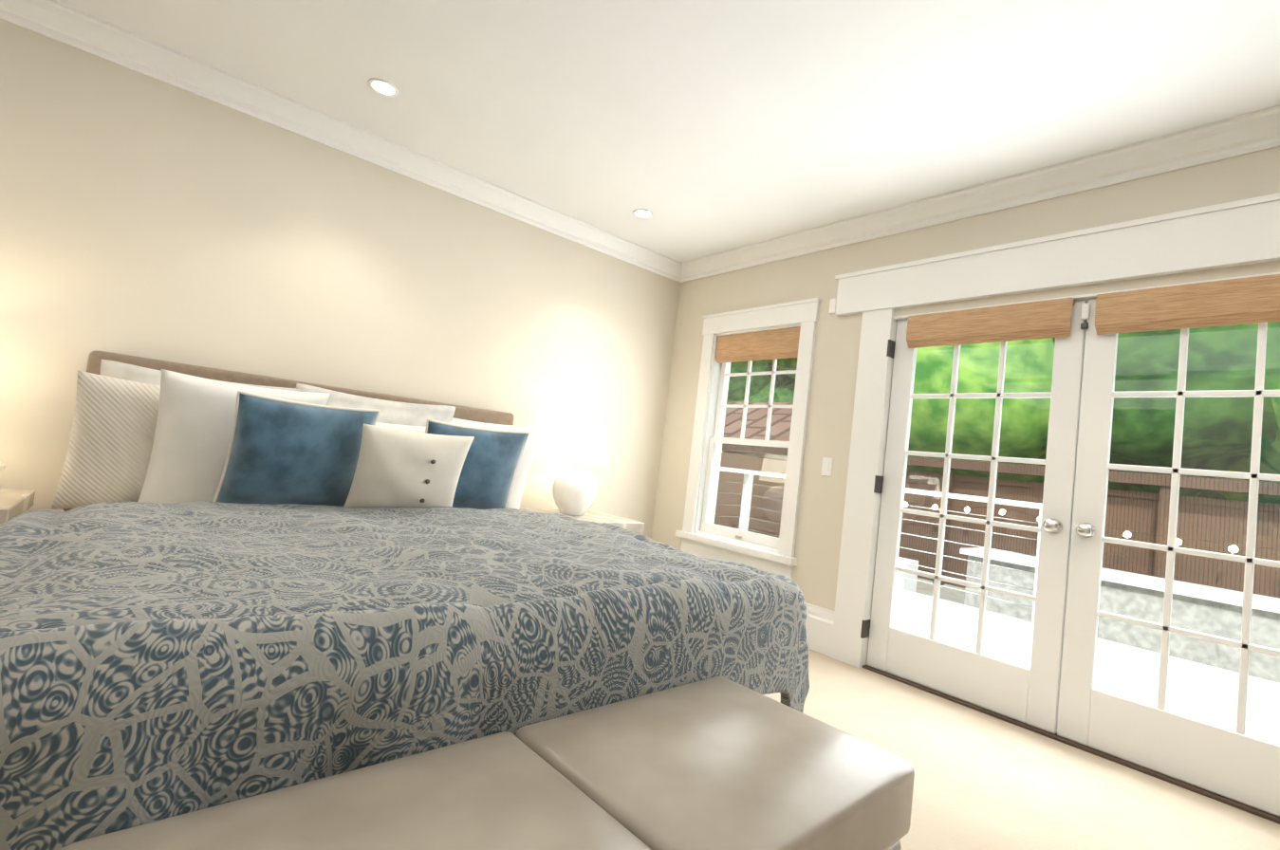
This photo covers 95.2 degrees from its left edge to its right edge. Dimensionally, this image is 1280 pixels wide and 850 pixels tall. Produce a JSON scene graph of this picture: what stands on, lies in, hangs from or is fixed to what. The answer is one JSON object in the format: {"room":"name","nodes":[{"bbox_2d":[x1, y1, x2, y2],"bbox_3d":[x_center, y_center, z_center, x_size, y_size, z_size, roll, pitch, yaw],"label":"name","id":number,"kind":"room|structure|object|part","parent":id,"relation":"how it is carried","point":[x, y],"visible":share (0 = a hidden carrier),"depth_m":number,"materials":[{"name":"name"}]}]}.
{"room":"bedroom","nodes":[
{"label":"bedroom","id":0,"kind":"room"},
{"bbox_2d":[0,18,680,538],"bbox_3d":[-3.158,-0.538,2.194,9.070,2.680,0.200,9,-4,-40],"label":"wall","id":1,"kind":"structure","parent":0,"point":[144,216],"depth_m":3.08,"materials":[{"name":"paint"}]},
{"bbox_2d":[0,0,1279,282],"bbox_3d":[-0.632,-1.694,-0.597,8.670,0.125,7.250,9,-4,-40],"label":"crown molding","id":2,"kind":"structure","parent":1,"relation":"attached to","point":[1188,148],"depth_m":3.00,"materials":[{"name":"white wood"}]},
{"bbox_2d":[55,0,1279,262],"bbox_3d":[-0.619,-1.815,-0.590,9.070,0.120,7.650,9,-4,-40],"label":"ceiling","id":3,"kind":"structure","parent":0,"point":[703,127],"depth_m":2.53,"materials":[{"name":"paint"}]},
{"bbox_2d":[368,77,398,96],"bbox_3d":[-1.240,-1.629,2.823,0.136,0.006,0.136,9,-4,-40],"label":"recessed light","id":4,"kind":"object","parent":3,"relation":"in","point":[382,87],"visible":1,"depth_m":2.82,"materials":[{"name":"white"}]},
{"bbox_2d":[632,208,652,218],"bbox_3d":[0.020,-1.421,3.931,0.136,0.006,0.136,9,-4,-40],"label":"recessed light","id":5,"kind":"object","parent":3,"relation":"in","point":[642,213],"visible":1,"depth_m":3.93,"materials":[{"name":"white"}]},
{"bbox_2d":[651,147,1279,612],"bbox_3d":[2.596,0.121,2.157,0.200,2.680,7.250,9,-4,-40],"label":"wall","id":6,"kind":"structure","parent":0,"point":[819,530],"depth_m":3.63,"materials":[{"name":"paint"}]},
{"bbox_2d":[675,297,821,578],"bbox_3d":[0.807,0.090,4.247,0.265,1.870,1.070,9,-4,-40],"label":"window","id":7,"kind":"structure","parent":6,"relation":"in","point":[804,315],"depth_m":4.24,"materials":[{"name":"white wood"}]},
{"bbox_3d":[0.819,0.079,4.257,0.087,1.511,0.776,9,-4,-40],"label":"window sashes","id":8,"kind":"part","parent":7,"relation":"part of","materials":[{"name":"white wood"}]},
{"bbox_2d":[715,326,800,363],"bbox_3d":[0.851,-0.574,4.258,0.042,0.210,0.770,9,-4,-40],"label":"window blind","id":9,"kind":"object","parent":7,"relation":"attached to","point":[772,344],"visible":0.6,"depth_m":4.22,"materials":[{"name":"brown wood"}]},
{"bbox_2d":[805,602,834,656],"bbox_3d":[0.622,1.225,4.125,0.022,0.262,1.670,9,-4,-40],"label":"baseboard","id":10,"kind":"structure","parent":6,"relation":"attached to","point":[819,624],"depth_m":3.53,"materials":[{"name":"white wood"}]},
{"bbox_2d":[820,457,833,476],"bbox_3d":[1.171,0.263,3.666,0.010,0.115,0.070,9,-4,-40],"label":"switch plate","id":11,"kind":"object","parent":6,"relation":"attached to","point":[826,466],"visible":1,"depth_m":3.66,"materials":[{"name":"white plastic"}]},
{"bbox_2d":[828,297,836,314],"bbox_3d":[1.246,-0.767,3.766,0.022,0.095,0.050,9,-4,-40],"label":"sensor","id":12,"kind":"object","parent":6,"relation":"attached to","point":[832,306],"visible":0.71,"depth_m":3.76,"materials":[{"name":"white plastic"}]},
{"bbox_2d":[866,299,1088,734],"bbox_3d":[1.697,0.391,3.056,0.115,2.018,0.917,9,-4,-40],"label":"french door","id":13,"kind":"structure","parent":6,"relation":"in","point":[1028,695],"depth_m":2.97,"materials":[{"name":"white wood"}]},
{"bbox_3d":[1.731,0.333,3.082,0.006,1.643,0.687,9,-4,-40],"label":"glass","id":14,"kind":"part","parent":13,"relation":"part of","materials":[{"name":"clear glass"}]},
{"bbox_3d":[1.927,0.470,2.731,0.070,0.066,0.066,9,-4,-40],"label":"knob","id":15,"kind":"part","parent":13,"relation":"part of","materials":[{"name":"silver metal"}]},
{"bbox_2d":[906,297,1074,348],"bbox_3d":[1.807,-0.524,3.083,0.045,0.185,0.790,9,-4,-40],"label":"door blind","id":16,"kind":"object","parent":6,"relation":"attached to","point":[1048,319],"visible":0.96,"depth_m":3.02,"materials":[{"name":"brown wood"}]},
{"bbox_2d":[830,192,1279,824],"bbox_3d":[2.660,0.289,2.009,0.250,2.345,4.530,9,-4,-40],"label":"door frame","id":17,"kind":"structure","parent":6,"relation":"attached to","point":[1239,232],"depth_m":3.04,"materials":[{"name":"white wood"}]},
{"bbox_2d":[860,298,1279,816],"bbox_3d":[1.992,0.404,2.701,0.115,2.018,1.862,9,-4,-40],"label":"french door","id":18,"kind":"structure","parent":6,"relation":"in","point":[1238,764],"depth_m":2.45,"materials":[{"name":"white wood"}]},
{"bbox_3d":[1.979,0.388,2.689,0.068,1.730,1.862,9,-4,-40],"label":"door hinges","id":19,"kind":"part","parent":18,"relation":"part of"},
{"bbox_2d":[1080,303,1090,329],"bbox_3d":[2.098,-0.512,2.754,0.023,0.120,0.032,9,-4,-40],"label":"detector","id":20,"kind":"object","parent":18,"relation":"attached to","point":[1085,311],"visible":0.98,"depth_m":2.75,"materials":[{"name":"white plastic"}]},
{"bbox_3d":[2.007,0.474,2.634,0.070,0.066,0.066,9,-4,-40],"label":"knob","id":21,"kind":"part","parent":18,"relation":"part of","materials":[{"name":"silver metal"}]},
{"bbox_2d":[1094,273,1279,334],"bbox_3d":[2.369,-0.498,2.407,0.045,0.185,0.790,9,-4,-40],"label":"door blind","id":22,"kind":"object","parent":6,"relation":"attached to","point":[1246,301],"visible":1,"depth_m":2.45,"materials":[{"name":"brown wood"}]},
{"bbox_2d":[763,649,1279,849],"bbox_3d":[-0.935,0.942,-0.746,9.070,0.080,7.650,9,-4,-40],"label":"floor","id":23,"kind":"structure","parent":0,"point":[982,781],"depth_m":2.18,"materials":[{"name":"carpet"}]},
{"bbox_2d":[0,488,35,524],"bbox_3d":[-2.651,0.549,2.021,0.650,0.620,0.580,9,-4,-40],"label":"nightstand","id":24,"kind":"object","parent":23,"relation":"on","point":[14,502],"visible":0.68,"depth_m":2.22,"materials":[{"name":"wood"}]},
{"bbox_2d":[0,462,5,469],"bbox_3d":[-2.386,0.188,2.097,0.140,0.166,0.129,9,-4,-40],"label":"lamp","id":25,"kind":"object","parent":24,"relation":"on","point":[2,466],"visible":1,"depth_m":2.13,"materials":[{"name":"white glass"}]},
{"bbox_2d":[0,350,809,849],"bbox_3d":[-0.947,0.447,2.296,2.405,1.243,2.469,9,-4,-40],"label":"bed","id":26,"kind":"object","parent":23,"relation":"on","point":[218,585],"visible":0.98,"depth_m":1.41,"materials":[{"name":"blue fabric"}]},
{"bbox_2d":[50,370,241,511],"bbox_3d":[-2.015,0.091,2.411,0.538,0.540,0.242,9,-4,-40],"label":"pillow","id":27,"kind":"object","parent":26,"relation":"on","point":[111,456],"depth_m":2.28,"materials":[{"name":"beige fabric"}]},
{"bbox_2d":[134,368,330,515],"bbox_3d":[-1.725,0.102,2.509,0.609,0.576,0.252,9,-4,-40],"label":"pillow","id":28,"kind":"object","parent":26,"relation":"on","point":[188,420],"depth_m":2.34,"materials":[{"name":"fabric"}]},
{"bbox_2d":[210,389,381,512],"bbox_3d":[-1.447,0.135,2.485,0.551,0.482,0.240,9,-4,-40],"label":"pillow","id":29,"kind":"object","parent":26,"relation":"on","point":[271,450],"depth_m":2.39,"materials":[{"name":"fabric"}]},
{"bbox_2d":[0,500,809,849],"bbox_3d":[-0.753,0.664,2.023,2.411,0.603,1.791,9,-4,-40],"label":"comforter","id":30,"kind":"object","parent":26,"relation":"on","point":[158,661],"depth_m":1.22,"materials":[{"name":"blue fabric"}]},
{"bbox_2d":[404,418,530,518],"bbox_3d":[-0.887,0.240,3.032,0.552,0.482,0.245,9,-4,-40],"label":"pillow","id":31,"kind":"object","parent":26,"relation":"on","point":[488,473],"depth_m":3.00,"materials":[{"name":"fabric"}]},
{"bbox_2d":[59,676,914,849],"bbox_3d":[-0.109,0.869,1.044,1.420,0.459,0.580,9,-4,-42],"label":"bench","id":32,"kind":"object","parent":23,"relation":"on","point":[718,763],"visible":1,"depth_m":1.05,"materials":[{"name":"beige leather"}]},
{"bbox_2d":[519,507,644,534],"bbox_3d":[-0.437,0.909,3.875,0.650,0.620,0.580,9,-4,-40],"label":"nightstand","id":33,"kind":"object","parent":23,"relation":"on","point":[636,527],"visible":0.23,"depth_m":3.85,"materials":[{"name":"wood"}]},
{"bbox_2d":[549,423,607,516],"bbox_3d":[-0.420,0.298,3.918,0.394,0.600,0.394,9,-4,-40],"label":"lamp","id":34,"kind":"object","parent":33,"relation":"on","point":[574,490],"visible":1,"depth_m":3.79,"materials":[{"name":"white ceramic"}]},
{"bbox_3d":[-0.400,0.130,3.928,0.394,0.250,0.394,9,-4,-40],"label":"lamp shade","id":35,"kind":"part","parent":34,"relation":"part of","materials":[{"name":"fabric"}]},
{"label":"outside","id":36,"kind":"structure","parent":0,"visible":0},
{"bbox_2d":[915,577,964,604],"bbox_3d":[15.504,4.493,17.710,40.320,0.100,70.000,9,-4,-40],"label":"ground","id":37,"kind":"structure","parent":36,"point":[959,598],"depth_m":9.78,"materials":[{"name":"grey stone"}]},
{"bbox_2d":[721,402,793,459],"bbox_3d":[4.988,1.327,21.399,9.400,4.200,13.700,9,-4,-40],"label":"roof","id":38,"kind":"object","parent":37,"relation":"on","point":[775,429],"depth_m":18.83,"materials":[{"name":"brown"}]},
{"bbox_2d":[895,556,918,592],"bbox_3d":[3.366,2.202,8.571,0.400,0.650,1.200,9,-4,-40],"label":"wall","id":39,"kind":"structure","parent":37,"relation":"on","point":[904,582],"depth_m":8.08,"materials":[{"name":"white"}]},
{"bbox_2d":[713,443,1279,598],"bbox_3d":[3.380,1.332,7.507,8.070,2.260,62.000,9,-4,-40],"label":"fence","id":40,"kind":"object","parent":37,"relation":"on","point":[1163,528],"depth_m":9.03,"materials":[{"name":"brown wood"}]},
{"bbox_2d":[903,500,940,510],"bbox_3d":[5.176,1.472,10.711,0.089,0.122,0.650,9,-4,-40],"label":"string lights","id":41,"kind":"object","parent":40,"relation":"hanging from","point":[904,503],"depth_m":10.69,"materials":[{"name":"grey"}]},
{"bbox_2d":[994,507,1032,515],"bbox_3d":[6.129,1.442,9.579,0.089,0.107,0.536,9,-4,-40],"label":"string lights","id":42,"kind":"object","parent":40,"relation":"hanging from","point":[1002,511],"depth_m":9.67,"materials":[{"name":"grey"}]},
{"bbox_2d":[1106,526,1168,537],"bbox_3d":[7.119,1.573,8.372,0.089,0.115,0.672,9,-4,-40],"label":"string lights","id":43,"kind":"object","parent":40,"relation":"hanging from","point":[1126,534],"depth_m":8.42,"materials":[{"name":"grey"}]},
{"bbox_2d":[1175,537,1245,553],"bbox_3d":[7.601,1.602,7.790,0.089,0.116,0.659,9,-4,-40],"label":"string lights","id":44,"kind":"object","parent":40,"relation":"hanging from","point":[1233,549],"depth_m":7.68,"materials":[{"name":"grey"}]},
{"bbox_2d":[726,321,1279,503],"bbox_3d":[16.791,-4.545,18.129,27.566,20.046,60.185,9,-4,-40],"label":"trees","id":45,"kind":"object","parent":37,"relation":"on","point":[1241,354],"depth_m":9.59,"materials":[{"name":"green plant"}]},
{"bbox_2d":[892,587,1279,742],"bbox_3d":[3.644,1.950,2.938,2.818,0.580,10.600,9,-4,-40],"label":"deck","id":46,"kind":"object","parent":37,"relation":"on","point":[1132,670],"depth_m":4.10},
{"bbox_2d":[719,466,1042,624],"bbox_3d":[1.491,1.026,5.678,2.790,1.070,3.540,9,-4,-40],"label":"railing posts","id":47,"kind":"object","parent":46,"relation":"on","point":[915,491],"depth_m":6.09,"materials":[{"name":"white"}]},
{"bbox_2d":[714,480,1038,607],"bbox_3d":[1.470,1.042,5.665,2.725,0.759,3.425,9,-4,-40],"label":"cables","id":48,"kind":"object","parent":47,"relation":"attached to","point":[918,536],"depth_m":5.81,"materials":[{"name":"silver metal"}]},
{"bbox_2d":[959,547,1279,683],"bbox_3d":[5.991,2.246,6.527,0.960,0.930,4.260,9,-4,-40],"label":"wall","id":49,"kind":"structure","parent":37,"relation":"on","point":[1196,599],"depth_m":6.36,"materials":[{"name":"white"}]}
]}

